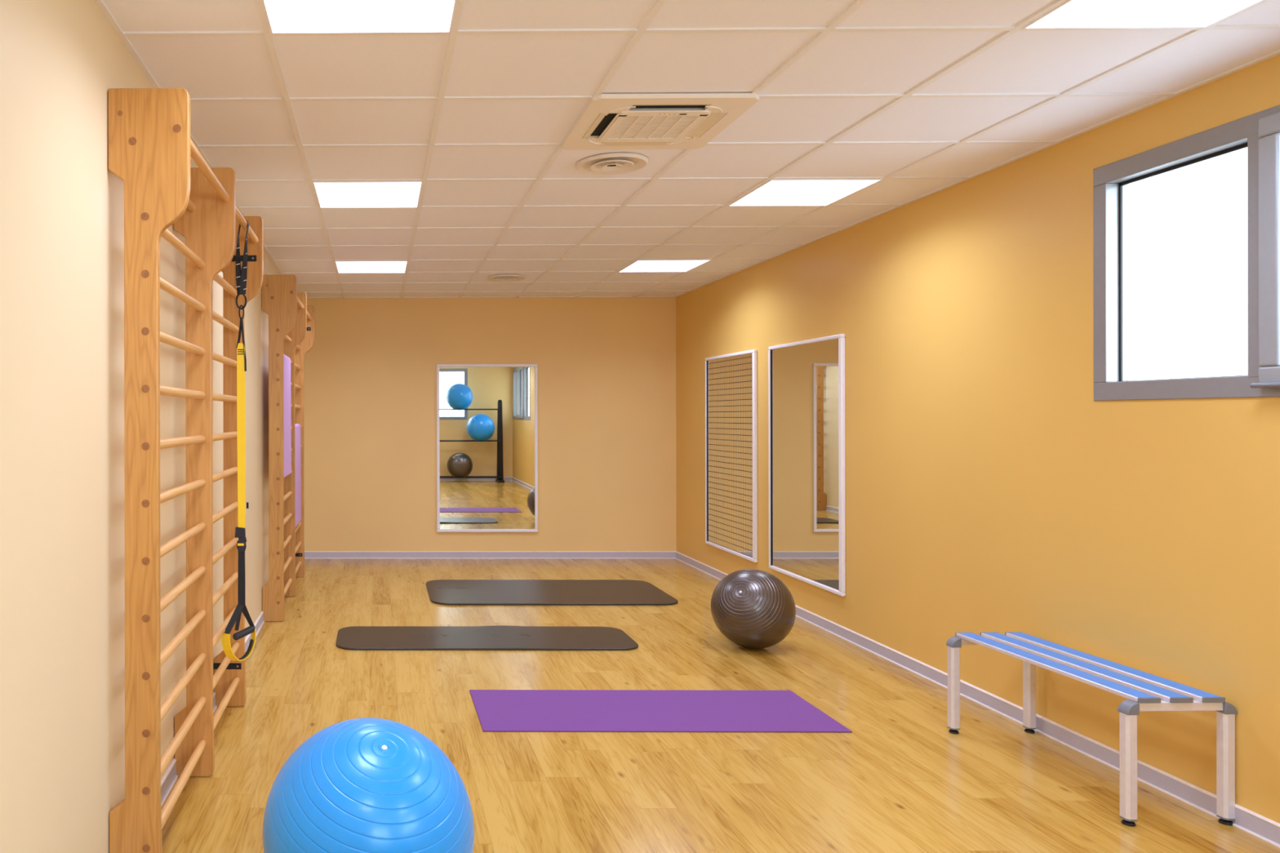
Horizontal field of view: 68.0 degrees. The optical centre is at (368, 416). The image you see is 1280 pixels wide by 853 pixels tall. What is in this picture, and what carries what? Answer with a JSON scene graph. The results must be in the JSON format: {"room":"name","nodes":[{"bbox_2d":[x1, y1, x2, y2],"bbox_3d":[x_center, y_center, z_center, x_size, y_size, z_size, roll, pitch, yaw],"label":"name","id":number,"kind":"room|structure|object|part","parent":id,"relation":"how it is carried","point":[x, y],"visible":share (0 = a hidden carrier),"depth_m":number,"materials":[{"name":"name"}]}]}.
{"room":"exercise studio","nodes":[
{"label":"exercise studio","id":0,"kind":"room"},
{"bbox_2d":[0,0,281,852],"bbox_3d":[-0.951,0.120,3.639,0.300,2.720,11.935,0,0,1],"label":"wall","id":1,"kind":"structure","parent":0,"point":[62,450],"depth_m":2.43,"materials":[{"name":"beige paint"}]},
{"bbox_2d":[108,88,262,852],"bbox_3d":[-0.672,0.228,3.674,0.252,2.498,1.806,0,0,1],"label":"wall bars","id":2,"kind":"object","parent":1,"relation":"attached to","point":[151,147],"visible":0.91,"depth_m":2.79,"materials":[{"name":"brown wood"}]},
{"bbox_2d":[222,219,256,661],"bbox_3d":[-0.598,0.113,4.149,0.167,2.058,0.059,0,0,-35],"label":"trainer","id":3,"kind":"object","parent":2,"relation":"hanging from","point":[241,273],"visible":1,"depth_m":4.15,"materials":[{"name":"yellow fabric"}]},
{"bbox_2d":[160,611,264,808],"bbox_3d":[-0.789,1.441,3.637,0.019,0.076,11.335,0,0,1],"label":"baseboard","id":4,"kind":"structure","parent":1,"relation":"attached to","point":[170,777],"depth_m":3.60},
{"bbox_2d":[262,275,314,621],"bbox_3d":[-0.631,0.228,7.329,0.252,2.498,1.806,0,0,1],"label":"wall bars","id":5,"kind":"object","parent":1,"relation":"attached to","point":[291,320],"visible":0.87,"depth_m":6.43,"materials":[{"name":"brown wood"}]},
{"bbox_2d":[283,354,291,477],"bbox_3d":[-0.644,-0.012,6.783,0.062,0.922,0.600,0,0,1],"label":"exercise mat","id":6,"kind":"object","parent":5,"relation":"hanging from","point":[286,361],"visible":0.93,"depth_m":6.78,"materials":[{"name":"purple plastic"}]},
{"bbox_2d":[294,423,301,526],"bbox_3d":[-0.633,0.494,7.678,0.062,0.861,0.590,0,0,1],"label":"exercise mat","id":7,"kind":"object","parent":5,"relation":"hanging from","point":[297,427],"visible":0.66,"depth_m":7.69,"materials":[{"name":"purple plastic"}]},
{"bbox_2d":[303,297,676,551],"bbox_3d":[1.231,0.116,9.432,3.932,2.720,0.300,0,0,1],"label":"wall","id":8,"kind":"structure","parent":0,"point":[606,366],"depth_m":9.28,"materials":[{"name":"orange paint"}]},
{"bbox_2d":[436,364,537,532],"bbox_3d":[1.234,0.327,9.266,1.046,1.745,0.029,0,0,1],"label":"wall mirror","id":9,"kind":"object","parent":8,"relation":"attached to","point":[487,414],"visible":1,"depth_m":9.26,"materials":[{"name":"white paint"}]},
{"bbox_2d":[304,551,675,558],"bbox_3d":[1.231,1.438,9.272,3.932,0.076,0.019,0,0,1],"label":"baseboard","id":10,"kind":"structure","parent":8,"relation":"attached to","point":[308,554],"depth_m":9.27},
{"bbox_2d":[102,0,1279,297],"bbox_3d":[1.163,-1.341,3.615,4.532,0.193,11.935,0,0,1],"label":"ceiling","id":11,"kind":"structure","parent":0,"point":[1024,61],"depth_m":3.63,"materials":[{"name":"tile"}]},
{"bbox_2d":[261,0,457,34],"bbox_3d":[-0.027,-1.237,2.582,0.580,0.010,0.580,0,0,1],"label":"recessed light","id":12,"kind":"object","parent":11,"relation":"in","point":[282,16],"visible":1,"depth_m":2.75,"materials":[{"name":"white paint"}]},
{"bbox_2d":[312,181,422,208],"bbox_3d":[0.000,-1.237,4.982,0.580,0.010,0.580,0,0,1],"label":"recessed light","id":13,"kind":"object","parent":11,"relation":"in","point":[330,194],"visible":1,"depth_m":4.96,"materials":[{"name":"white paint"}]},
{"bbox_2d":[334,260,407,273],"bbox_3d":[0.027,-1.237,7.382,0.580,0.010,0.580,0,0,1],"label":"recessed light","id":14,"kind":"object","parent":11,"relation":"in","point":[400,266],"visible":1,"depth_m":7.38,"materials":[{"name":"white paint"}]},
{"bbox_2d":[487,274,525,281],"bbox_3d":[1.234,-1.232,7.968,0.340,0.024,0.340,0,0,1],"label":"ceiling vent","id":15,"kind":"object","parent":11,"relation":"in","point":[503,277],"visible":1,"depth_m":7.93,"materials":[{"name":"white metal"}]},
{"bbox_2d":[576,152,648,175],"bbox_3d":[1.193,-1.231,4.369,0.340,0.024,0.340,0,0,1],"label":"ceiling vent","id":16,"kind":"object","parent":11,"relation":"in","point":[613,163],"visible":1,"depth_m":4.36,"materials":[{"name":"white metal"}]},
{"bbox_2d":[560,93,759,150],"bbox_3d":[1.193,-1.229,3.754,0.642,0.030,0.661,0,0,1],"label":"air conditioner","id":17,"kind":"object","parent":11,"relation":"attached to","point":[670,121],"visible":1,"depth_m":3.68,"materials":[{"name":"beige plastic"}]},
{"bbox_2d":[599,107,711,141],"bbox_3d":[1.193,-1.224,3.754,0.354,0.017,0.373,0,0,1],"label":"grille","id":18,"kind":"object","parent":17,"relation":"attached to","point":[633,124],"depth_m":3.72,"materials":[{"name":"beige plastic"}]},
{"bbox_2d":[617,259,711,272],"bbox_3d":[2.427,-1.241,7.355,0.580,0.010,0.580,0,0,1],"label":"recessed light","id":19,"kind":"object","parent":11,"relation":"in","point":[640,265],"visible":1,"depth_m":7.33,"materials":[{"name":"white paint"}]},
{"bbox_2d":[123,24,1279,293],"bbox_3d":[1.161,-1.242,3.469,3.908,0.007,10.824,0,0,1],"label":"ceiling grid","id":20,"kind":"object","parent":11,"relation":"attached to","point":[922,28],"depth_m":4.05,"materials":[{"name":"white metal"}]},
{"bbox_2d":[253,0,1269,297],"bbox_3d":[1.185,-1.242,3.614,3.024,0.008,11.335,0,0,1],"label":"ceiling grid","id":21,"kind":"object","parent":11,"relation":"attached to","point":[658,4],"depth_m":3.57,"materials":[{"name":"white metal"}]},
{"bbox_2d":[727,178,882,206],"bbox_3d":[2.400,-1.241,4.955,0.580,0.010,0.580,0,0,1],"label":"recessed light","id":22,"kind":"object","parent":11,"relation":"in","point":[773,193],"visible":1,"depth_m":4.93,"materials":[{"name":"white paint"}]},
{"bbox_2d":[1022,0,1264,29],"bbox_3d":[2.373,-1.241,2.555,0.580,0.010,0.580,0,0,1],"label":"recessed light","id":23,"kind":"object","parent":11,"relation":"in","point":[1072,14],"visible":1,"depth_m":2.74,"materials":[{"name":"white paint"}]},
{"bbox_2d":[161,558,1279,852],"bbox_3d":[1.168,1.576,3.615,4.532,0.200,11.935,0,0,1],"label":"floor","id":24,"kind":"structure","parent":0,"point":[899,782],"depth_m":3.97,"materials":[{"name":"brown wood"}]},
{"bbox_2d":[262,717,474,852],"bbox_3d":[0.001,1.177,2.548,0.601,0.599,0.601,0,0,1],"label":"exercise ball","id":25,"kind":"object","parent":24,"relation":"on","point":[366,784],"visible":1,"depth_m":2.37,"materials":[{"name":"blue plastic"}]},
{"bbox_2d":[335,625,638,650],"bbox_3d":[0.764,1.466,5.928,1.946,0.019,0.592,0,0,1],"label":"exercise mat","id":26,"kind":"object","parent":24,"relation":"on","point":[496,637],"visible":1,"depth_m":5.88,"materials":[{"name":"grey plastic"}]},
{"bbox_2d":[426,579,678,605],"bbox_3d":[1.485,1.467,7.479,1.965,0.015,1.020,0,0,1],"label":"exercise mat","id":27,"kind":"object","parent":24,"relation":"on","point":[442,592],"visible":1,"depth_m":7.39,"materials":[{"name":"grey plastic"}]},
{"bbox_2d":[469,689,852,732],"bbox_3d":[1.400,1.472,4.481,1.718,0.006,0.623,0,0,1],"label":"exercise mat","id":28,"kind":"object","parent":24,"relation":"on","point":[497,710],"visible":1,"depth_m":4.43,"materials":[{"name":"purple plastic"}]},
{"bbox_2d":[711,568,795,648],"bbox_3d":[2.453,1.224,5.696,0.499,0.496,0.499,0,0,1],"label":"exercise ball","id":29,"kind":"object","parent":24,"relation":"on","point":[752,608],"visible":1,"depth_m":5.52,"materials":[{"name":"plastic"}]},
{"bbox_2d":[946,631,1237,826],"bbox_3d":[2.916,1.241,3.694,0.402,0.462,0.980,0,0,-1],"label":"bench","id":30,"kind":"object","parent":24,"relation":"on","point":[1144,691],"visible":1,"depth_m":3.38,"materials":[{"name":"metal"}]},
{"bbox_3d":[2.728,1.259,4.158,0.043,0.376,0.043,0,0,-1],"label":"leg","id":31,"kind":"part","parent":30,"relation":"part of","materials":[{"name":"metal"}]},
{"bbox_3d":[3.086,1.259,4.165,0.043,0.376,0.043,0,0,-1],"label":"leg","id":32,"kind":"part","parent":30,"relation":"part of","materials":[{"name":"metal"}]},
{"bbox_3d":[2.746,1.259,3.224,0.043,0.376,0.043,0,0,-1],"label":"leg","id":33,"kind":"part","parent":30,"relation":"part of","materials":[{"name":"metal"}]},
{"bbox_3d":[3.104,1.259,3.230,0.043,0.376,0.043,0,0,-1],"label":"leg","id":34,"kind":"part","parent":30,"relation":"part of","materials":[{"name":"metal"}]},
{"bbox_2d":[675,54,1279,823],"bbox_3d":[3.281,0.113,3.591,0.300,2.720,11.935,0,0,1],"label":"wall","id":35,"kind":"structure","parent":0,"point":[988,489],"depth_m":4.30,"materials":[{"name":"paint"}]},
{"bbox_2d":[93,0,1279,297],"bbox_3d":[1.163,-1.242,3.615,3.932,0.008,11.335,0,0,1],"label":"trim","id":36,"kind":"structure","parent":35,"relation":"attached to","point":[100,4],"depth_m":3.92,"materials":[{"name":"white metal"}]},
{"bbox_2d":[705,349,757,562],"bbox_3d":[3.164,0.322,7.816,0.029,1.738,1.094,0,0,1],"label":"grid panel","id":37,"kind":"object","parent":35,"relation":"attached to","point":[731,379],"visible":1,"depth_m":7.76,"materials":[{"name":"white paint"}]},
{"bbox_2d":[768,333,845,596],"bbox_3d":[3.148,0.322,6.452,0.029,1.738,1.105,0,0,1],"label":"wall mirror","id":38,"kind":"object","parent":35,"relation":"attached to","point":[806,441],"visible":1,"depth_m":6.39,"materials":[{"name":"white paint"}]},
{"bbox_2d":[675,551,1279,848],"bbox_3d":[3.124,1.435,3.592,0.019,0.076,11.335,0,0,1],"label":"baseboard","id":39,"kind":"structure","parent":35,"relation":"attached to","point":[1266,829],"depth_m":4.02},
{"bbox_2d":[1093,104,1279,400],"bbox_3d":[3.245,-0.568,2.956,0.353,1.000,1.785,0,0,1],"label":"window","id":40,"kind":"structure","parent":35,"relation":"in","point":[1130,291],"depth_m":3.71,"materials":[{"name":"grey metal"}]},
{"bbox_3d":[3.083,-0.107,3.015,0.026,0.018,0.200,0,0,1],"label":"handle","id":41,"kind":"part","parent":40,"relation":"part of","materials":[{"name":"grey plastic"}]},
{"bbox_3d":[3.100,-0.570,2.606,0.023,0.935,1.002,0,0,1],"label":"sash","id":42,"kind":"part","parent":40,"relation":"part of","materials":[{"name":"grey metal"}]}
]}

